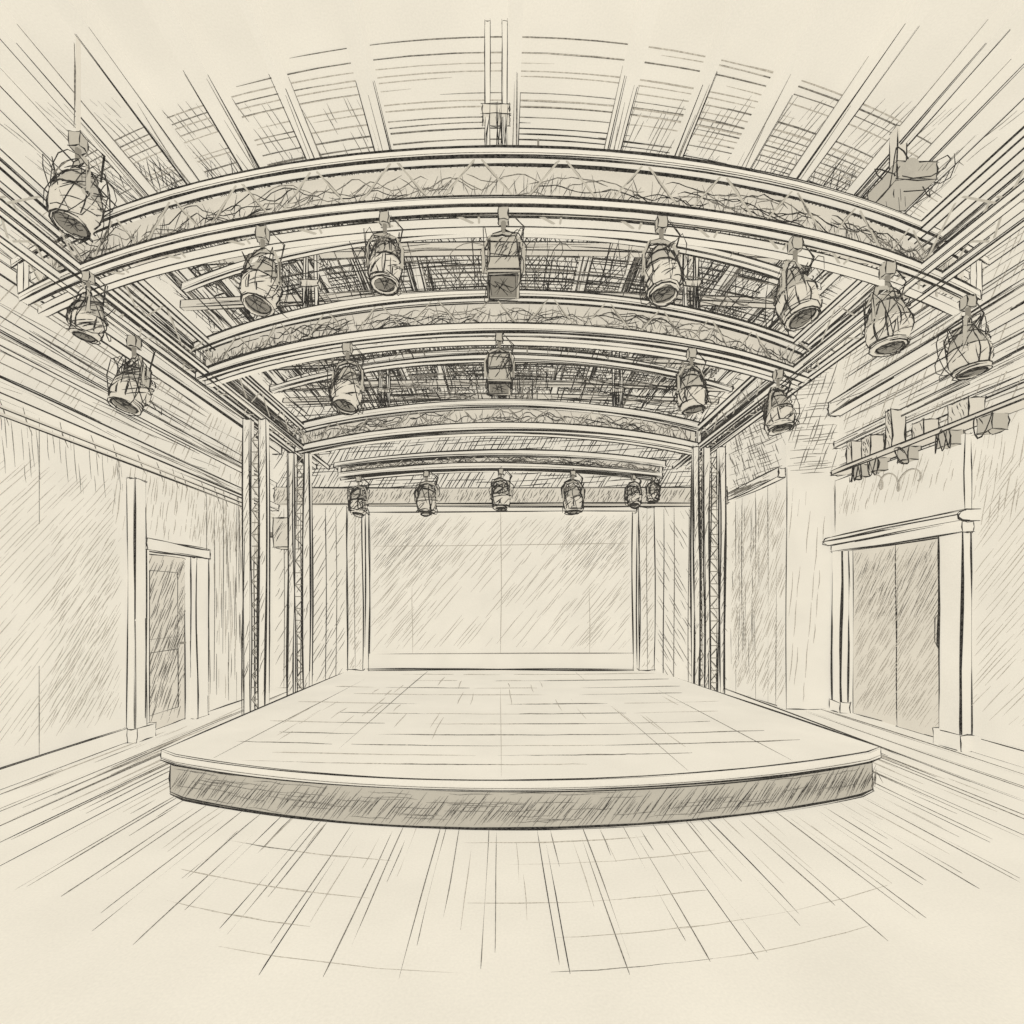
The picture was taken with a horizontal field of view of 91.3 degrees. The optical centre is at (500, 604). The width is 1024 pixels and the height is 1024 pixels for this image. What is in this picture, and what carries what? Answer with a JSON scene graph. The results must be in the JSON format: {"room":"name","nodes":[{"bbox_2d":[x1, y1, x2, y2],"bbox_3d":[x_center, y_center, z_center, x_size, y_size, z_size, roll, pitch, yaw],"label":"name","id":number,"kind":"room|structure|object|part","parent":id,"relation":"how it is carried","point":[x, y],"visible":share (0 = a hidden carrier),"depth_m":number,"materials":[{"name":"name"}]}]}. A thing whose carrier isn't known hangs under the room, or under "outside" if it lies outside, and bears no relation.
{"room":"theater hall","nodes":[
{"label":"theater hall","id":0,"kind":"room"},
{"bbox_2d":[0,146,273,766],"bbox_3d":[-5.532,-1.484,6.850,0.237,7.033,10.700,0,0,0],"label":"wall","id":1,"kind":"structure","parent":0,"point":[63,516],"depth_m":6.48,"materials":[{"name":"paint"}]},
{"bbox_2d":[0,728,127,789],"bbox_3d":[-5.420,1.886,4.860,0.062,0.241,4.759,0,0,0],"label":"baseboard","id":2,"kind":"structure","parent":1,"relation":"attached to","point":[12,774],"depth_m":6.10,"materials":[{"name":"wood"}]},
{"bbox_2d":[0,401,274,517],"bbox_3d":[-5.379,-2.093,7.500,0.139,0.372,8.600,0,0,0],"label":"trim","id":3,"kind":"structure","parent":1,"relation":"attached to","point":[4,415],"depth_m":6.72,"materials":[{"name":"wood"}]},
{"bbox_2d":[0,332,277,488],"bbox_3d":[-5.399,-2.840,7.551,0.164,0.180,8.746,0,0,0],"label":"trim","id":4,"kind":"structure","parent":1,"relation":"attached to","point":[10,347],"depth_m":6.61,"materials":[{"name":"wood"}]},
{"bbox_2d":[0,376,279,510],"bbox_3d":[-5.367,-2.324,7.557,0.224,0.209,8.752,0,0,0],"label":"trim","id":5,"kind":"structure","parent":1,"relation":"attached to","point":[10,391],"depth_m":6.68,"materials":[{"name":"wood"}]},
{"bbox_2d":[0,243,281,454],"bbox_3d":[-5.337,-3.710,7.559,0.307,0.301,8.753,0,0,0],"label":"trim","id":6,"kind":"structure","parent":1,"relation":"attached to","point":[160,369],"depth_m":7.81,"materials":[{"name":"wood"}]},
{"bbox_2d":[126,477,210,743],"bbox_3d":[-5.432,0.075,8.183,0.364,3.900,1.929,0,0,0],"label":"door","id":7,"kind":"structure","parent":1,"relation":"in","point":[156,643],"depth_m":8.07,"materials":[{"name":"wood"}]},
{"bbox_2d":[271,517,298,549],"bbox_3d":[-5.064,-1.626,11.403,0.789,0.722,0.458,0,0,0],"label":"loudspeaker","id":8,"kind":"object","parent":1,"relation":"attached to","point":[279,526],"visible":0.66,"depth_m":11.20,"materials":[{"name":"plastic"}]},
{"bbox_2d":[274,397,727,687],"bbox_3d":[0.000,-1.485,12.085,11.300,7.030,0.230,0,0,0],"label":"wall","id":9,"kind":"structure","parent":0,"point":[672,524],"depth_m":12.00,"materials":[{"name":"paint"}]},
{"bbox_2d":[346,506,365,670],"bbox_3d":[-3.444,-0.385,11.876,0.429,3.897,0.247,0,0,0],"label":"pilaster","id":10,"kind":"object","parent":9,"relation":"attached to","point":[355,526],"visible":0.86,"depth_m":11.78,"materials":[{"name":"wood"}]},
{"bbox_2d":[273,486,727,506],"bbox_3d":[-0.001,-2.566,11.834,10.661,0.439,0.328,0,0,0],"label":"valance","id":11,"kind":"object","parent":9,"relation":"attached to","point":[321,496],"visible":0.63,"depth_m":11.70,"materials":[{"name":"fabric"}]},
{"bbox_2d":[366,506,637,670],"bbox_3d":[-0.002,-0.384,11.846,6.464,3.931,0.275,0,0,0],"label":"projection screen","id":12,"kind":"object","parent":9,"relation":"attached to","point":[457,587],"visible":0.98,"depth_m":11.86,"materials":[{"name":"fabric"}]},
{"bbox_2d":[636,506,655,670],"bbox_3d":[3.438,-0.387,11.876,0.428,3.900,0.248,0,0,0],"label":"pilaster","id":13,"kind":"object","parent":9,"relation":"attached to","point":[645,543],"visible":0.98,"depth_m":11.78,"materials":[{"name":"wood"}]},
{"bbox_2d":[0,688,1023,1023],"bbox_3d":[0.500,1.999,6.250,15.000,0.043,11.900,0,0,0],"label":"floor","id":14,"kind":"structure","parent":0,"point":[124,899],"depth_m":3.34,"materials":[{"name":"wood"}]},
{"bbox_2d":[241,418,270,713],"bbox_3d":[-4.160,-0.580,8.498,0.510,5.194,0.252,0,0,0],"label":"column","id":15,"kind":"structure","parent":14,"relation":"on","point":[249,648],"depth_m":8.44,"materials":[{"name":"metal"}]},
{"bbox_2d":[286,452,313,695],"bbox_3d":[-4.175,-0.576,10.399,0.585,5.198,0.275,0,0,0],"label":"column","id":16,"kind":"structure","parent":14,"relation":"on","point":[307,596],"depth_m":10.34,"materials":[{"name":"metal"}]},
{"bbox_2d":[0,148,330,469],"bbox_3d":[-4.177,-3.400,7.413,0.457,0.553,8.448,0,0,0],"label":"truss","id":17,"kind":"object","parent":16,"relation":"on","point":[156,325],"depth_m":5.77,"materials":[{"name":"beige metal"}]},
{"bbox_2d":[106,335,161,415],"bbox_3d":[-4.329,-2.714,5.899,0.455,0.929,0.491,0,0,0],"label":"spotlight","id":18,"kind":"object","parent":17,"relation":"hanging from","point":[129,391],"visible":1,"depth_m":5.79,"materials":[{"name":"metal"}]},
{"bbox_2d":[333,449,666,481],"bbox_3d":[-0.026,-3.085,11.142,7.658,0.455,1.272,0,0,0],"label":"lighting truss","id":19,"kind":"object","parent":16,"relation":"attached to","point":[471,460],"visible":0.99,"depth_m":10.79,"materials":[{"name":"metal"}]},
{"bbox_2d":[347,476,369,517],"bbox_3d":[-3.202,-2.447,11.234,0.554,0.952,0.430,0,0,0],"label":"spotlight","id":20,"kind":"object","parent":19,"relation":"hanging from","point":[357,502],"visible":1,"depth_m":11.13,"materials":[{"name":"metal"}]},
{"bbox_2d":[413,471,439,516],"bbox_3d":[-1.598,-2.418,10.759,0.583,1.006,0.455,0,0,0],"label":"spotlight","id":21,"kind":"object","parent":19,"relation":"hanging from","point":[425,500],"visible":1,"depth_m":10.64,"materials":[{"name":"metal"}]},
{"bbox_2d":[489,469,513,511],"bbox_3d":[0.003,-2.456,10.599,0.540,0.941,0.448,0,0,0],"label":"spotlight","id":22,"kind":"object","parent":19,"relation":"hanging from","point":[500,496],"visible":1,"depth_m":10.49,"materials":[{"name":"metal"}]},
{"bbox_2d":[560,471,585,514],"bbox_3d":[1.548,-2.438,10.742,0.548,0.987,0.452,0,0,0],"label":"spotlight","id":23,"kind":"object","parent":19,"relation":"hanging from","point":[573,497],"visible":1,"depth_m":10.65,"materials":[{"name":"metal"}]},
{"bbox_2d":[624,475,642,508],"bbox_3d":[2.950,-2.535,11.143,0.407,0.798,0.402,0,0,0],"label":"spotlight","id":24,"kind":"object","parent":19,"relation":"hanging from","point":[633,495],"visible":1,"depth_m":11.06,"materials":[{"name":"metal"}]},
{"bbox_2d":[645,477,660,503],"bbox_3d":[3.450,-2.607,11.336,0.368,0.630,0.291,0,0,0],"label":"spotlight","id":25,"kind":"object","parent":19,"relation":"hanging from","point":[653,495],"visible":1,"depth_m":11.28,"materials":[{"name":"metal"}]},
{"bbox_2d":[160,671,881,830],"bbox_3d":[0.248,1.777,8.080,7.765,0.501,7.330,0,0,0],"label":"stage platform","id":26,"kind":"object","parent":14,"relation":"on","point":[457,750],"visible":1,"depth_m":5.23,"materials":[{"name":"wood"}]},
{"bbox_2d":[690,445,726,693],"bbox_3d":[4.144,-0.579,10.000,0.754,5.213,0.250,0,0,0],"label":"column","id":27,"kind":"structure","parent":14,"relation":"on","point":[701,529],"depth_m":9.95,"materials":[{"name":"metal"}]},
{"bbox_2d":[291,398,705,455],"bbox_3d":[-0.086,-3.411,9.757,8.580,0.612,1.771,0,0,0],"label":"lighting truss","id":28,"kind":"object","parent":27,"relation":"on","point":[479,417],"visible":0.97,"depth_m":9.28,"materials":[{"name":"metal"}]},
{"bbox_2d":[610,350,624,406],"bbox_3d":[2.197,-4.216,9.448,0.275,1.210,0.137,0,0,0],"label":"hanger","id":29,"kind":"object","parent":28,"relation":"attached to","point":[615,392],"visible":0.56,"depth_m":9.40,"materials":[{"name":"metal"}]},
{"bbox_2d":[671,126,1023,469],"bbox_3d":[4.182,-3.402,7.413,0.453,0.559,8.446,0,0,0],"label":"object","id":30,"kind":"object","parent":27,"relation":"on","point":[960,231],"depth_m":4.85,"materials":[{"name":"wood"}]},
{"bbox_2d":[10,145,989,316],"bbox_3d":[-0.029,-3.400,4.751,10.312,0.519,1.632,0,0,0],"label":"lighting truss","id":31,"kind":"object","parent":30,"relation":"attached to","point":[471,194],"visible":0.89,"depth_m":4.23,"materials":[{"name":"metal"}]},
{"bbox_2d":[65,270,114,344],"bbox_3d":[-3.926,-2.839,4.759,0.326,0.666,0.302,0,0,0],"label":"spotlight","id":32,"kind":"object","parent":31,"relation":"hanging from","point":[86,321],"visible":1,"depth_m":4.69,"materials":[{"name":"metal"}]},
{"bbox_2d":[239,225,288,318],"bbox_3d":[-1.998,-2.803,4.197,0.367,0.738,0.373,0,0,0],"label":"spotlight","id":33,"kind":"object","parent":31,"relation":"hanging from","point":[260,284],"visible":1,"depth_m":4.14,"materials":[{"name":"metal"}]},
{"bbox_2d":[363,211,404,295],"bbox_3d":[-0.937,-2.860,4.042,0.307,0.616,0.284,0,0,0],"label":"spotlight","id":34,"kind":"object","parent":31,"relation":"hanging from","point":[384,269],"visible":1,"depth_m":3.99,"materials":[{"name":"metal"}]},
{"bbox_2d":[480,206,526,303],"bbox_3d":[0.021,-2.825,3.993,0.375,0.693,0.334,0,0,0],"label":"spotlight","id":35,"kind":"object","parent":31,"relation":"hanging from","point":[503,267],"visible":1,"depth_m":3.92,"materials":[{"name":"metal"}]},
{"bbox_2d":[639,215,686,306],"bbox_3d":[1.308,-2.824,4.088,0.342,0.698,0.343,0,0,0],"label":"spotlight","id":36,"kind":"object","parent":31,"relation":"hanging from","point":[661,278],"visible":1,"depth_m":4.02,"materials":[{"name":"metal"}]},
{"bbox_2d":[765,235,824,331],"bbox_3d":[2.550,-2.783,4.319,0.366,0.776,0.387,0,0,0],"label":"spotlight","id":37,"kind":"object","parent":31,"relation":"hanging from","point":[796,302],"visible":1,"depth_m":4.24,"materials":[{"name":"metal"}]},
{"bbox_2d":[861,260,914,356],"bbox_3d":[3.582,-2.761,4.630,0.405,0.824,0.375,0,0,0],"label":"spotlight","id":38,"kind":"object","parent":31,"relation":"hanging from","point":[888,329],"visible":1,"depth_m":4.55,"materials":[{"name":"metal"}]},
{"bbox_2d":[934,294,994,380],"bbox_3d":[4.800,-2.755,5.128,0.398,0.841,0.379,0,0,0],"label":"spotlight","id":39,"kind":"object","parent":31,"relation":"hanging from","point":[970,352],"visible":1,"depth_m":5.05,"materials":[{"name":"metal"}]},
{"bbox_2d":[192,288,811,389],"bbox_3d":[0.053,-3.400,6.550,8.908,0.553,1.693,0,0,0],"label":"lighting truss","id":40,"kind":"object","parent":30,"relation":"attached to","point":[451,317],"visible":0.94,"depth_m":6.08,"materials":[{"name":"metal"}]},
{"bbox_2d":[299,227,321,307],"bbox_3d":[-2.401,-4.214,6.318,0.264,1.200,0.128,0,0,0],"label":"hanger","id":41,"kind":"object","parent":40,"relation":"attached to","point":[307,285],"visible":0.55,"depth_m":6.29,"materials":[{"name":"metal"}]},
{"bbox_2d":[327,342,364,414],"bbox_3d":[-1.847,-2.738,6.034,0.425,0.860,0.441,0,0,0],"label":"spotlight","id":42,"kind":"object","parent":40,"relation":"hanging from","point":[345,391],"visible":1,"depth_m":5.95,"materials":[{"name":"metal"}]},
{"bbox_2d":[483,333,514,396],"bbox_3d":[-0.026,-2.806,5.791,0.373,0.716,0.348,0,0,0],"label":"spotlight","id":43,"kind":"object","parent":40,"relation":"hanging from","point":[497,367],"visible":1,"depth_m":5.71,"materials":[{"name":"metal"}]},
{"bbox_2d":[680,227,702,307],"bbox_3d":[2.400,-4.216,6.319,0.265,1.203,0.130,0,0,0],"label":"hanger","id":44,"kind":"object","parent":40,"relation":"attached to","point":[696,302],"visible":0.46,"depth_m":6.29,"materials":[{"name":"metal"}]},
{"bbox_2d":[672,348,711,415],"bbox_3d":[2.353,-2.766,6.176,0.406,0.804,0.378,0,0,0],"label":"spotlight","id":45,"kind":"object","parent":40,"relation":"hanging from","point":[691,393],"visible":1,"depth_m":6.09,"materials":[{"name":"metal"}]},
{"bbox_2d":[757,369,799,435],"bbox_3d":[3.734,-2.737,6.728,0.402,0.862,0.396,0,0,0],"label":"spotlight","id":46,"kind":"object","parent":40,"relation":"hanging from","point":[778,412],"visible":1,"depth_m":6.63,"materials":[{"name":"metal"}]},
{"bbox_2d":[0,0,1023,396],"bbox_3d":[0.500,-5.060,6.700,13.400,0.179,11.000,0,0,0],"label":"ceiling","id":47,"kind":"structure","parent":0,"point":[428,55],"depth_m":4.80,"materials":[{"name":"wood"}]},
{"bbox_2d":[42,37,116,243],"bbox_3d":[-3.716,-4.130,4.406,0.417,1.720,0.419,0,0,0],"label":"spotlight","id":48,"kind":"object","parent":47,"relation":"hanging from","point":[74,198],"depth_m":4.35,"materials":[{"name":"metal"}]},
{"bbox_3d":[-3.723,-4.565,4.395,0.041,0.850,0.040,0,0,0],"label":"drop rod","id":49,"kind":"part","parent":48,"relation":"part of","materials":[{"name":"beige metal"}]},
{"bbox_2d":[0,67,306,404],"bbox_3d":[-4.751,-4.886,7.695,0.270,0.243,8.590,0,0,0],"label":"ceiling beam","id":50,"kind":"structure","parent":47,"relation":"attached to","point":[15,104],"depth_m":5.25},
{"bbox_2d":[0,3,328,405],"bbox_3d":[-4.197,-4.887,7.695,0.156,0.239,8.590,0,0,0],"label":"ceiling beam","id":51,"kind":"structure","parent":47,"relation":"attached to","point":[12,35],"depth_m":4.92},
{"bbox_2d":[50,0,297,311],"bbox_3d":[-3.495,-4.886,7.694,0.214,0.241,8.588,0,0,0],"label":"ceiling beam","id":52,"kind":"structure","parent":47,"relation":"attached to","point":[79,15],"depth_m":4.67,"materials":[{"name":"beige wood"}]},
{"bbox_2d":[142,0,390,404],"bbox_3d":[-2.740,-4.883,7.693,0.257,0.227,8.585,0,0,0],"label":"ceiling beam","id":53,"kind":"structure","parent":47,"relation":"attached to","point":[171,18],"depth_m":4.66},
{"bbox_2d":[238,0,415,401],"bbox_3d":[-2.046,-4.887,7.697,0.127,0.241,8.594,0,0,0],"label":"ceiling beam","id":54,"kind":"structure","parent":47,"relation":"attached to","point":[251,9],"depth_m":4.67,"materials":[{"name":"beige wood"}]},
{"bbox_2d":[377,352,392,406],"bbox_3d":[-2.202,-4.212,9.450,0.278,1.206,0.142,0,0,0],"label":"hanger","id":55,"kind":"object","parent":47,"relation":"hanging from","point":[381,401],"visible":0.57,"depth_m":9.41,"materials":[{"name":"metal"}]},
{"bbox_2d":[334,0,450,392],"bbox_3d":[-1.250,-4.885,7.696,0.218,0.236,8.592,0,0,0],"label":"ceiling beam","id":56,"kind":"structure","parent":47,"relation":"attached to","point":[349,12],"depth_m":4.64,"materials":[{"name":"beige wood"}]},
{"bbox_2d":[268,357,718,370],"bbox_3d":[0.007,-4.700,9.723,10.055,0.160,0.375,0,0,0],"label":"ceiling beam","id":57,"kind":"structure","parent":47,"relation":"attached to","point":[661,361],"depth_m":9.67,"materials":[{"name":"beige"}]},
{"bbox_2d":[481,18,510,166],"bbox_3d":[-0.042,-4.215,4.121,0.252,1.194,0.121,0,0,0],"label":"hanger","id":58,"kind":"object","parent":47,"relation":"hanging from","point":[496,114],"visible":0.82,"depth_m":4.10,"materials":[{"name":"metal"}]},
{"bbox_2d":[286,346,714,381],"bbox_3d":[-0.002,-4.563,8.857,8.080,0.854,1.222,0,0,0],"label":"batten","id":59,"kind":"object","parent":47,"relation":"hanging from","point":[517,350],"visible":0.36,"depth_m":8.39,"materials":[{"name":"metal"}]},
{"bbox_2d":[179,290,822,310],"bbox_3d":[0.002,-4.700,7.721,10.039,0.146,0.380,0,0,0],"label":"ceiling beam","id":60,"kind":"structure","parent":47,"relation":"attached to","point":[234,302],"depth_m":7.71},
{"bbox_2d":[268,379,733,391],"bbox_3d":[0.005,-4.701,10.725,10.053,0.165,0.387,0,0,0],"label":"ceiling beam","id":61,"kind":"structure","parent":47,"relation":"attached to","point":[441,382],"depth_m":10.60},
{"bbox_2d":[282,393,719,405],"bbox_3d":[-0.004,-4.700,11.425,10.068,0.170,0.384,0,0,0],"label":"ceiling beam","id":62,"kind":"structure","parent":47,"relation":"attached to","point":[541,396],"depth_m":11.31,"materials":[{"name":"beige"}]},
{"bbox_2d":[180,139,821,292],"bbox_3d":[-0.001,-4.468,5.827,8.058,1.044,1.051,0,0,0],"label":"batten","id":63,"kind":"object","parent":47,"relation":"hanging from","point":[755,265],"visible":0.52,"depth_m":5.67,"materials":[{"name":"metal"}]},
{"bbox_2d":[495,346,506,398],"bbox_3d":[0.001,-4.215,9.100,0.280,1.206,0.135,0,0,0],"label":"hanger","id":64,"kind":"object","parent":47,"relation":"hanging from","point":[502,397],"visible":0.02,"depth_m":9.05,"materials":[{"name":"metal"}]},
{"bbox_2d":[269,277,733,393],"bbox_3d":[0.005,-4.340,8.159,8.074,1.301,1.224,0,0,0],"label":"batten","id":65,"kind":"object","parent":47,"relation":"hanging from","point":[468,358],"visible":0.84,"depth_m":7.76,"materials":[{"name":"metal"}]},
{"bbox_2d":[135,241,868,265],"bbox_3d":[0.003,-4.700,6.725,10.047,0.141,0.380,0,0,0],"label":"ceiling beam","id":66,"kind":"structure","parent":47,"relation":"attached to","point":[438,248],"depth_m":6.58,"materials":[{"name":"beige"}]},
{"bbox_2d":[505,0,523,346],"bbox_3d":[0.124,-4.884,7.695,0.185,0.241,8.590,0,0,0],"label":"ceiling beam","id":67,"kind":"structure","parent":47,"relation":"attached to","point":[515,7],"depth_m":4.45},
{"bbox_2d":[182,149,870,419],"bbox_3d":[0.132,-4.363,8.507,8.926,1.081,6.648,0,0,0],"label":"grid","id":68,"kind":"object","parent":47,"relation":"hanging from","point":[340,267],"visible":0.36,"depth_m":7.94,"materials":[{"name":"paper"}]},
{"bbox_2d":[549,0,660,393],"bbox_3d":[1.205,-4.890,7.690,0.203,0.241,8.580,0,0,0],"label":"ceiling beam","id":69,"kind":"structure","parent":47,"relation":"attached to","point":[646,12],"depth_m":4.64,"materials":[{"name":"beige wood"}]},
{"bbox_2d":[580,0,744,402],"bbox_3d":[1.904,-4.887,7.695,0.134,0.238,8.589,0,0,0],"label":"ceiling beam","id":70,"kind":"structure","parent":47,"relation":"attached to","point":[731,11],"depth_m":4.68,"materials":[{"name":"beige wood"}]},
{"bbox_2d":[607,0,846,404],"bbox_3d":[2.653,-4.881,7.695,0.266,0.234,8.590,0,0,0],"label":"ceiling beam","id":71,"kind":"structure","parent":47,"relation":"attached to","point":[818,18],"depth_m":4.60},
{"bbox_2d":[640,0,936,404],"bbox_3d":[3.404,-4.885,7.690,0.175,0.241,8.580,0,0,0],"label":"ceiling beam","id":72,"kind":"structure","parent":47,"relation":"attached to","point":[903,26],"depth_m":4.73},
{"bbox_2d":[675,0,1023,404],"bbox_3d":[4.204,-4.889,7.697,0.163,0.235,8.594,0,0,0],"label":"ceiling beam","id":73,"kind":"structure","parent":47,"relation":"attached to","point":[1009,12],"depth_m":4.72,"materials":[{"name":"beige wood"}]},
{"bbox_2d":[708,44,1023,397],"bbox_3d":[4.805,-4.885,7.694,0.354,0.246,8.588,0,0,0],"label":"ceiling beam","id":74,"kind":"structure","parent":47,"relation":"attached to","point":[1005,90],"depth_m":5.04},
{"bbox_2d":[728,202,1023,748],"bbox_3d":[6.034,-1.484,6.850,1.232,7.032,10.700,0,0,0],"label":"wall","id":75,"kind":"structure","parent":0,"point":[780,568],"depth_m":9.55,"materials":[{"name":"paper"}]},
{"bbox_2d":[727,467,785,502],"bbox_3d":[5.378,-2.536,10.735,0.198,0.235,2.385,0,0,0],"label":"trim","id":76,"kind":"structure","parent":75,"relation":"attached to","point":[764,480],"depth_m":10.34,"materials":[{"name":"paper"}]},
{"bbox_2d":[822,508,980,751],"bbox_3d":[6.354,0.360,8.125,0.478,3.341,2.854,0,0,0],"label":"door","id":77,"kind":"structure","parent":75,"relation":"in","point":[912,579],"depth_m":7.91,"materials":[{"name":"wood"}]},
{"bbox_2d":[834,432,971,535],"bbox_3d":[6.397,-1.824,8.175,0.137,1.098,2.689,0,0,0],"label":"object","id":78,"kind":"object","parent":75,"relation":"attached to","point":[944,486],"visible":0.83,"depth_m":7.75,"materials":[{"name":"paper"}]},
{"bbox_2d":[827,284,1023,416],"bbox_3d":[6.333,-3.709,6.357,0.280,0.294,6.356,0,0,0],"label":"ceiling beam","id":79,"kind":"structure","parent":75,"relation":"attached to","point":[1010,306],"depth_m":7.55,"materials":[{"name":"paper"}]},
{"bbox_2d":[830,393,1023,482],"bbox_3d":[6.287,-2.630,7.451,0.345,0.977,3.748,0,0,0],"label":"spotlights","id":80,"kind":"object","parent":75,"relation":"attached to","point":[871,454],"visible":1,"depth_m":7.42,"materials":[{"name":"metal"}]},
{"bbox_2d":[874,468,921,491],"bbox_3d":[6.310,-1.999,7.982,0.030,0.408,0.966,0,0,0],"label":"coiled cable","id":81,"kind":"object","parent":80,"relation":"hanging from","point":[906,471],"visible":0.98,"depth_m":7.95,"materials":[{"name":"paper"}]},
{"bbox_2d":[833,348,1023,448],"bbox_3d":[6.384,-3.040,6.351,0.168,0.163,6.348,0,0,0],"label":"trim","id":82,"kind":"structure","parent":75,"relation":"attached to","point":[1015,359],"depth_m":7.18,"materials":[{"name":"paper"}]},
{"bbox_2d":[970,734,1023,767],"bbox_3d":[6.419,1.885,4.920,0.072,0.241,3.873,0,0,0],"label":"baseboard","id":83,"kind":"structure","parent":75,"relation":"attached to","point":[992,749],"depth_m":6.43,"materials":[{"name":"wood"}]},
{"bbox_2d":[866,124,955,210],"bbox_3d":[4.198,-4.628,5.208,0.608,0.766,0.521,0,0,0],"label":"ceiling projector","id":84,"kind":"object","parent":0,"point":[905,181],"depth_m":5.16,"materials":[{"name":"beige"}]}
]}

